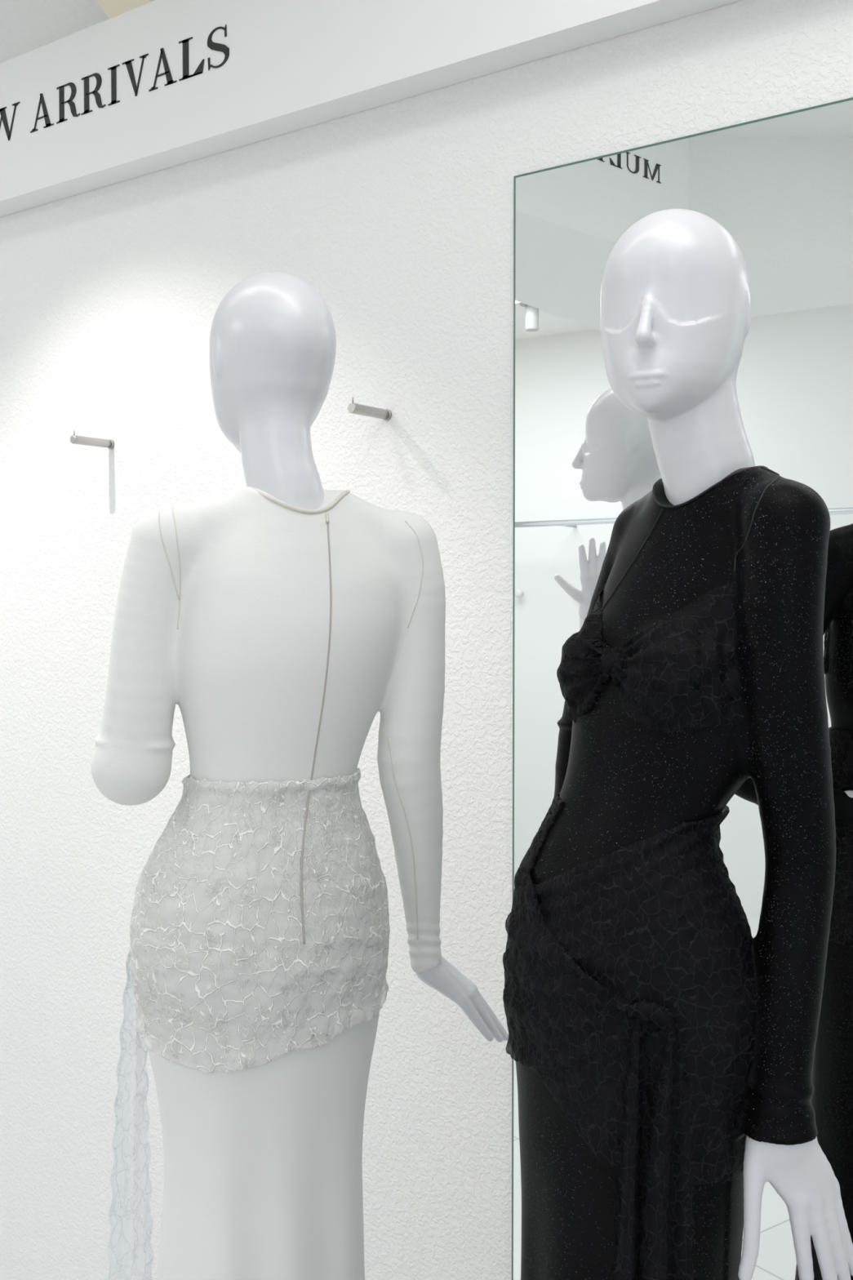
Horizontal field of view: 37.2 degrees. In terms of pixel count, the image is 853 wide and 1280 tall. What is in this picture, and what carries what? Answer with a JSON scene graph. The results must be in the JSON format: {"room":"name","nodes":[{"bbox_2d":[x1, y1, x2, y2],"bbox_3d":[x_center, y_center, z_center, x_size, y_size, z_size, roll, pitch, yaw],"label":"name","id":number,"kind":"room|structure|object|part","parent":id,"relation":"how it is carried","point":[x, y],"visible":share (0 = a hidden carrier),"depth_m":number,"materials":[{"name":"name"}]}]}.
{"room":"clothing store","nodes":[
{"label":"clothing store","id":0,"kind":"room"},
{"bbox_2d":[0,0,852,1279],"bbox_3d":[-0.336,-0.012,2.509,6.100,3.110,0.120,1,2,36],"label":"wall","id":1,"kind":"structure","parent":0,"point":[399,214],"depth_m":2.30,"materials":[{"name":"white paint"}]},
{"bbox_2d":[70,430,114,448],"bbox_3d":[-0.690,-0.414,2.619,0.020,0.029,0.100,1,2,36],"label":"wall hook","id":2,"kind":"object","parent":1,"relation":"attached to","point":[74,439],"visible":1,"depth_m":2.61,"materials":[{"name":"silver metal"}]},
{"bbox_3d":[-0.691,-0.409,2.619,0.018,0.018,0.099,1,2,36],"label":"rod","id":3,"kind":"part","parent":2,"relation":"part of","materials":[{"name":"silver metal"}]},
{"bbox_2d":[96,0,154,18],"bbox_3d":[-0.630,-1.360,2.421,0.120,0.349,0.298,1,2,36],"label":"ceiling","id":4,"kind":"structure","parent":1,"relation":"attached to","point":[112,8],"depth_m":2.49,"materials":[{"name":"beige paint"}]},
{"bbox_2d":[347,396,391,420],"bbox_3d":[-0.098,-0.399,2.187,0.020,0.029,0.100,1,2,36],"label":"wall hook","id":5,"kind":"object","parent":1,"relation":"attached to","point":[353,408],"visible":1,"depth_m":2.18,"materials":[{"name":"silver metal"}]},
{"bbox_3d":[-0.098,-0.394,2.187,0.018,0.018,0.099,1,2,36],"label":"rod","id":6,"kind":"part","parent":5,"relation":"part of","materials":[{"name":"silver metal"}]},
{"bbox_2d":[0,0,740,217],"bbox_3d":[-0.373,-1.086,2.384,5.950,0.293,0.071,1,2,36],"label":"sign board","id":7,"kind":"object","parent":1,"relation":"attached to","point":[154,86],"visible":1,"depth_m":2.33,"materials":[{"name":"white paint"}]},
{"bbox_2d":[511,97,852,1279],"bbox_3d":[0.915,0.369,1.529,1.910,2.208,0.006,1,2,36],"label":"wall mirror","id":8,"kind":"object","parent":1,"relation":"attached to","point":[780,185],"visible":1,"depth_m":1.85,"materials":[{"name":"clear glass"}]},
{"bbox_3d":[-1.683,1.649,0.713,6.340,0.100,4.690,1,2,36],"label":"floor","id":9,"kind":"structure","parent":0,"visible":0},
{"bbox_2d":[208,271,508,1042],"bbox_3d":[-0.168,0.416,1.735,0.352,1.801,0.516,1,2,40],"label":"mannequin","id":10,"kind":"object","parent":9,"relation":"on","point":[273,341],"visible":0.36,"depth_m":1.61},
{"bbox_2d":[91,486,445,1279],"bbox_3d":[-0.201,0.557,1.673,0.453,1.509,0.290,0,2,0],"label":"dress","id":11,"kind":"object","parent":10,"relation":"on","point":[256,988],"visible":1,"depth_m":1.58,"materials":[{"name":"white fabric"}]},
{"bbox_3d":[-0.215,0.349,1.664,0.334,0.353,0.262,0,2,0],"label":"lace hip panel","id":12,"kind":"part","parent":11,"relation":"part of","materials":[{"name":"white fabric"}]},
{"bbox_3d":[-0.126,-0.155,1.608,0.004,0.013,0.009,0,2,-13],"label":"zip pull","id":13,"kind":"part","parent":11,"relation":"part of","materials":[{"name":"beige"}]},
{"bbox_2d":[600,208,852,1279],"bbox_3d":[0.267,0.424,1.488,0.354,1.800,0.468,0,2,0],"label":"mannequin","id":14,"kind":"object","parent":9,"relation":"on","point":[675,312],"visible":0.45,"depth_m":1.33},
{"bbox_2d":[502,466,835,1279],"bbox_3d":[0.222,0.564,1.474,0.309,1.506,0.501,-1,2,-19],"label":"dress","id":15,"kind":"object","parent":14,"relation":"on","point":[651,1033],"visible":0.98,"depth_m":1.30,"materials":[{"name":"black fabric"}]},
{"bbox_3d":[0.228,0.365,1.412,0.276,0.371,0.316,0,2,0],"label":"lace hip panel","id":16,"kind":"part","parent":15,"relation":"part of","materials":[{"name":"black fabric"}]}
]}

